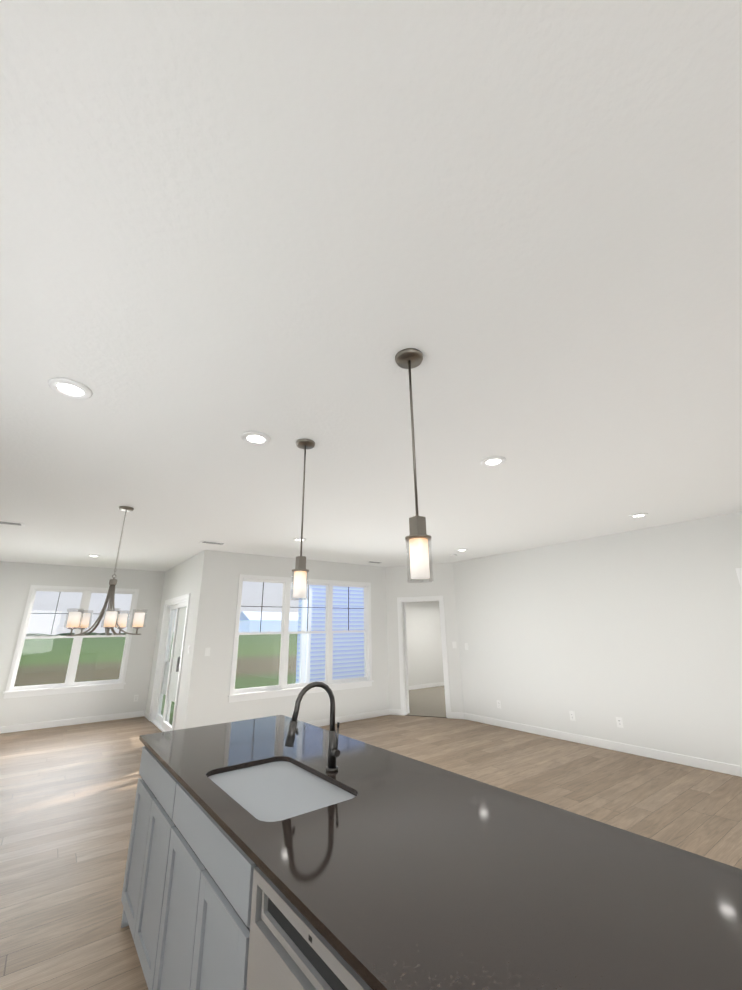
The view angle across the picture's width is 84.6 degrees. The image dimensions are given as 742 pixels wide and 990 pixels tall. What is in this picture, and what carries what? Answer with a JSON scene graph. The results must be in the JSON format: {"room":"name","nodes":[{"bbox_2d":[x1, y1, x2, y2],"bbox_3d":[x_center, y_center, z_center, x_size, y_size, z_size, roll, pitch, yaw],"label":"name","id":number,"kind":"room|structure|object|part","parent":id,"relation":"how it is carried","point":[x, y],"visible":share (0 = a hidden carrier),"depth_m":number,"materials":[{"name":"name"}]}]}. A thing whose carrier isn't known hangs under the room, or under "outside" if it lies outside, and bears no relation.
{"room":"kitchen","nodes":[
{"label":"kitchen","id":0,"kind":"room"},
{"bbox_2d":[0,561,163,726],"bbox_3d":[-5.482,2.705,7.496,3.030,2.740,0.150,12,-22,-35],"label":"wall","id":1,"kind":"structure","parent":0,"point":[16,579],"depth_m":7.44,"materials":[{"name":"white paint"}]},
{"bbox_2d":[3,585,138,698],"bbox_3d":[-5.414,2.648,7.539,1.760,1.838,0.195,12,-22,-35],"label":"nook window","id":2,"kind":"structure","parent":1,"relation":"in","point":[69,685],"depth_m":7.40,"materials":[{"name":"white"}]},
{"bbox_2d":[0,711,143,733],"bbox_3d":[-5.475,3.925,6.980,2.880,0.100,0.014,12,-22,-35],"label":"baseboard","id":3,"kind":"structure","parent":1,"relation":"attached to","point":[40,725],"depth_m":7.11,"materials":[{"name":"white wood"}]},
{"bbox_2d":[144,553,199,729],"bbox_3d":[-3.444,2.574,7.189,0.150,2.740,2.790,12,-22,-35],"label":"wall","id":4,"kind":"structure","parent":0,"point":[180,580],"depth_m":7.07,"materials":[{"name":"white paint"}]},
{"bbox_2d":[144,710,148,719],"bbox_3d":[-4.170,4.108,7.599,0.014,0.100,0.450,12,-22,-35],"label":"baseboard","id":5,"kind":"structure","parent":4,"relation":"attached to","point":[146,714],"depth_m":7.63,"materials":[{"name":"white wood"}]},
{"bbox_2d":[148,593,190,731],"bbox_3d":[-3.427,2.860,7.060,0.170,2.115,1.870,12,-22,-35],"label":"door","id":6,"kind":"structure","parent":4,"relation":"in","point":[159,721],"depth_m":7.35,"materials":[{"name":"white wood"}]},
{"bbox_3d":[-3.636,2.995,7.366,0.006,1.805,0.715,12,-22,-35],"label":"glass","id":7,"kind":"part","parent":6,"relation":"part of","materials":[{"name":"clear glass"}]},
{"bbox_2d":[162,607,185,701],"bbox_3d":[-3.447,2.746,7.146,0.053,1.466,1.396,12,-22,-35],"label":"door blinds","id":8,"kind":"object","parent":6,"relation":"attached to","point":[178,642],"depth_m":6.95,"materials":[{"name":"white plastic"}]},
{"bbox_3d":[-3.209,2.784,6.740,0.006,1.805,0.715,12,-22,-35],"label":"glass","id":9,"kind":"part","parent":6,"relation":"part of","materials":[{"name":"clear glass"}]},
{"bbox_2d":[180,550,400,728],"bbox_3d":[-1.060,2.517,7.123,3.885,2.740,0.180,12,-22,-35],"label":"wall","id":10,"kind":"structure","parent":0,"point":[206,692],"depth_m":6.57,"materials":[{"name":"white paint"}]},
{"bbox_2d":[205,648,209,655],"bbox_3d":[-2.420,2.323,6.037,0.072,0.116,0.012,12,-22,-35],"label":"light switch","id":11,"kind":"object","parent":10,"relation":"attached to","point":[207,651],"visible":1,"depth_m":6.04,"materials":[{"name":"white plastic"}]},
{"bbox_2d":[228,574,373,702],"bbox_3d":[-1.095,2.425,7.116,2.680,1.878,0.195,12,-22,-35],"label":"triple window","id":12,"kind":"structure","parent":10,"relation":"in","point":[282,688],"depth_m":7.02,"materials":[{"name":"white"}]},
{"bbox_2d":[305,709,391,726],"bbox_3d":[-1.113,3.730,6.582,3.636,0.100,0.014,12,-22,-35],"label":"baseboard","id":13,"kind":"structure","parent":10,"relation":"attached to","point":[323,722],"depth_m":7.14,"materials":[{"name":"white wood"}]},
{"bbox_2d":[0,715,741,989],"bbox_3d":[0.127,2.692,3.149,7.450,0.100,13.450,12,-22,-35],"label":"floor","id":14,"kind":"structure","parent":0,"point":[67,797],"depth_m":3.71,"materials":[{"name":"brown wood"}]},
{"bbox_2d":[121,746,336,989],"bbox_3d":[-0.289,1.647,1.547,0.747,0.898,2.732,12,-22,-35],"label":"kitchen island","id":15,"kind":"object","parent":14,"relation":"on","point":[195,919],"depth_m":1.49,"materials":[{"name":"grey paint"}]},
{"bbox_2d":[139,714,741,989],"bbox_3d":[-0.205,1.229,1.753,1.004,0.022,2.806,12,-22,-35],"label":"island countertop","id":16,"kind":"structure","parent":15,"relation":"on","point":[432,878],"depth_m":1.04,"materials":[{"name":"black stone"}]},
{"bbox_2d":[205,754,360,825],"bbox_3d":[-0.395,1.323,1.677,0.480,0.222,0.755,12,-22,-35],"label":"sink","id":17,"kind":"object","parent":16,"relation":"in","point":[270,789],"depth_m":1.71,"materials":[{"name":"white ceramic"}]},
{"bbox_2d":[284,682,340,772],"bbox_3d":[-0.257,1.049,1.840,0.266,0.376,0.084,12,-22,-35],"label":"faucet","id":18,"kind":"object","parent":16,"relation":"on","point":[333,752],"depth_m":1.85,"materials":[{"name":"black metal"}]},
{"bbox_2d":[0,0,741,570],"bbox_3d":[1.746,0.344,5.212,11.580,0.120,13.450,12,-22,-35],"label":"ceiling","id":19,"kind":"structure","parent":0,"point":[282,224],"depth_m":1.46,"materials":[{"name":"white paint"}]},
{"bbox_2d":[0,520,24,525],"bbox_3d":[-4.171,0.316,4.649,0.340,0.010,0.160,12,-22,-35],"label":"ceiling vent","id":20,"kind":"object","parent":19,"relation":"in","point":[12,523],"visible":1,"depth_m":4.67,"materials":[{"name":"white metal"}]},
{"bbox_2d":[48,378,92,398],"bbox_3d":[-1.562,-0.549,2.120,0.190,0.013,0.190,12,-22,-35],"label":"recessed light","id":21,"kind":"object","parent":19,"relation":"in","point":[70,388],"visible":1,"depth_m":2.11,"materials":[{"name":"white plastic"}]},
{"bbox_2d":[64,506,146,635],"bbox_3d":[-2.481,0.714,3.970,0.641,1.237,0.622,12,-22,-35],"label":"chandelier","id":22,"kind":"object","parent":19,"relation":"hanging from","point":[79,619],"visible":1,"depth_m":3.87,"materials":[{"name":"silver metal"}]},
{"bbox_3d":[-2.475,1.158,3.825,0.641,0.164,0.622,12,-22,-35],"label":"glass","id":23,"kind":"part","parent":22,"relation":"part of","materials":[{"name":"white glass"}]},
{"bbox_2d":[199,540,226,544],"bbox_3d":[-2.275,0.691,5.879,0.340,0.010,0.160,12,-22,-35],"label":"ceiling vent","id":24,"kind":"object","parent":19,"relation":"in","point":[212,542],"visible":1,"depth_m":5.84,"materials":[{"name":"white metal"}]},
{"bbox_2d":[241,431,270,444],"bbox_3d":[-0.760,-0.372,2.696,0.190,0.013,0.190,12,-22,-35],"label":"recessed light","id":25,"kind":"object","parent":19,"relation":"in","point":[255,437],"visible":1,"depth_m":2.68,"materials":[{"name":"white plastic"}]},
{"bbox_2d":[293,538,306,540],"bbox_3d":[-1.005,0.631,5.747,0.190,0.013,0.190,12,-22,-35],"label":"recessed light","id":26,"kind":"object","parent":19,"relation":"in","point":[298,539],"visible":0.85,"depth_m":5.72,"materials":[{"name":"white"}]},
{"bbox_2d":[291,439,314,599],"bbox_3d":[-0.440,0.138,2.621,0.132,1.040,0.132,12,-22,-35],"label":"pendant light","id":27,"kind":"object","parent":19,"relation":"hanging from","point":[300,570],"visible":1,"depth_m":2.51,"materials":[{"name":"silver metal"}]},
{"bbox_3d":[-0.434,0.552,2.485,0.104,0.168,0.104,12,-22,-35],"label":"glass","id":28,"kind":"part","parent":27,"relation":"part of","materials":[{"name":"white glass"}]},
{"bbox_2d":[395,348,433,582],"bbox_3d":[0.186,-0.154,1.758,0.132,1.040,0.132,12,-22,-35],"label":"pendant light","id":29,"kind":"object","parent":19,"relation":"hanging from","point":[418,538],"visible":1,"depth_m":1.64,"materials":[{"name":"white glass"}]},
{"bbox_3d":[0.193,0.260,1.622,0.104,0.168,0.104,12,-22,-35],"label":"glass","id":30,"kind":"part","parent":29,"relation":"part of","materials":[{"name":"white glass"}]},
{"bbox_2d":[481,456,505,465],"bbox_3d":[0.939,-0.256,3.129,0.190,0.013,0.190,12,-22,-35],"label":"recessed light","id":31,"kind":"object","parent":19,"relation":"in","point":[494,461],"visible":0.98,"depth_m":3.11,"materials":[{"name":"white"}]},
{"bbox_2d":[629,513,647,517],"bbox_3d":[3.110,0.241,4.741,0.190,0.013,0.190,12,-22,-35],"label":"recessed light","id":32,"kind":"object","parent":19,"relation":"in","point":[637,515],"visible":1,"depth_m":4.72,"materials":[{"name":"white"}]},
{"bbox_2d":[396,567,451,702],"bbox_3d":[0.365,3.240,9.392,1.810,2.740,1.950,12,-22,-35],"label":"wall","id":33,"kind":"structure","parent":0,"point":[423,628],"depth_m":11.10,"materials":[{"name":"white paint"}]},
{"bbox_2d":[404,603,409,712],"bbox_3d":[0.713,3.241,8.276,0.036,2.008,0.720,-2,-18,3],"label":"bedroom door","id":34,"kind":"structure","parent":33,"relation":"in","point":[406,658],"depth_m":7.91,"materials":[{"name":"white wood"}]},
{"bbox_2d":[397,596,450,717],"bbox_3d":[0.998,3.023,7.756,0.570,2.115,0.865,12,-22,-35],"label":"door frame","id":35,"kind":"structure","parent":33,"relation":"attached to","point":[402,654],"depth_m":7.74,"materials":[{"name":"white wood"}]},
{"bbox_2d":[409,682,443,689],"bbox_3d":[1.667,5.148,11.035,3.100,0.100,0.014,12,-22,-35],"label":"baseboard","id":36,"kind":"structure","parent":33,"relation":"attached to","point":[439,683],"depth_m":10.90,"materials":[{"name":"white wood"}]},
{"bbox_2d":[405,686,446,717],"bbox_3d":[4.239,3.737,6.537,4.880,0.108,10.950,12,-22,-35],"label":"floor carpet","id":37,"kind":"object","parent":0,"point":[427,702],"visible":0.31,"depth_m":8.73,"materials":[{"name":"brown carpet"}]},
{"bbox_2d":[444,583,471,686],"bbox_3d":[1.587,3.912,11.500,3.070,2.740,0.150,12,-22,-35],"label":"wall","id":38,"kind":"structure","parent":0,"point":[453,596],"depth_m":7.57,"materials":[{"name":"white paint"}]},
{"bbox_2d":[464,563,679,706],"bbox_3d":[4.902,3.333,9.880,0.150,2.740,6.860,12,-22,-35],"label":"wall","id":39,"kind":"structure","parent":0,"point":[639,632],"depth_m":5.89,"materials":[{"name":"white paint"}]},
{"bbox_2d":[497,700,500,708],"bbox_3d":[2.089,3.420,6.659,0.008,0.116,0.072,12,-22,-35],"label":"electrical outlet","id":40,"kind":"object","parent":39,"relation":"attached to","point":[498,704],"visible":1,"depth_m":6.65,"materials":[{"name":"white plastic"}]},
{"bbox_2d":[640,527,741,764],"bbox_3d":[5.145,2.050,5.978,3.330,2.740,0.270,12,-22,-35],"label":"wall","id":41,"kind":"structure","parent":0,"point":[695,582],"depth_m":4.71,"materials":[{"name":"white paint"}]},
{"bbox_2d":[569,711,575,720],"bbox_3d":[2.824,3.100,5.719,0.008,0.116,0.072,12,-22,-35],"label":"electrical outlet","id":42,"kind":"object","parent":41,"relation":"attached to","point":[572,715],"visible":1,"depth_m":5.72,"materials":[{"name":"white plastic"}]},
{"bbox_2d":[616,717,622,727],"bbox_3d":[3.198,2.928,5.245,0.008,0.116,0.072,12,-22,-35],"label":"electrical outlet","id":43,"kind":"object","parent":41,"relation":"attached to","point":[619,722],"visible":1,"depth_m":5.24,"materials":[{"name":"white plastic"}]},
{"bbox_2d":[735,568,741,589],"bbox_3d":[4.690,1.631,3.675,0.186,2.115,1.680,12,-22,-35],"label":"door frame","id":44,"kind":"structure","parent":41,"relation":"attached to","point":[738,570],"depth_m":4.55,"materials":[{"name":"white wood"}]},
{"label":"outside","id":45,"kind":"structure","parent":0,"visible":0},
{"bbox_2d":[14,634,296,724],"bbox_3d":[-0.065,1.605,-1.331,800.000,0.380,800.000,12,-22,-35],"label":"ground","id":46,"kind":"structure","parent":45,"point":[56,676],"depth_m":25.88,"materials":[{"name":"green plant"}]},
{"bbox_2d":[26,632,173,635],"bbox_3d":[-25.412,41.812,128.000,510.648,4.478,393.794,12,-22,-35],"label":"tree","id":47,"kind":"object","parent":46,"relation":"on","point":[39,634],"depth_m":230.49,"materials":[{"name":"green plant"}]},
{"bbox_2d":[239,611,297,631],"bbox_3d":[-42.757,62.540,199.329,13.000,10.000,46.500,-16,-24,39],"label":"barn","id":48,"kind":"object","parent":46,"relation":"on","point":[272,621],"depth_m":186.09,"materials":[{"name":"blue"}]},
{"bbox_2d":[291,584,363,682],"bbox_3d":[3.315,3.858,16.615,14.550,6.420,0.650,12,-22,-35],"label":"neighboring house","id":49,"kind":"structure","parent":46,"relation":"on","point":[318,652],"depth_m":12.85,"materials":[{"name":"blue"}]}
]}

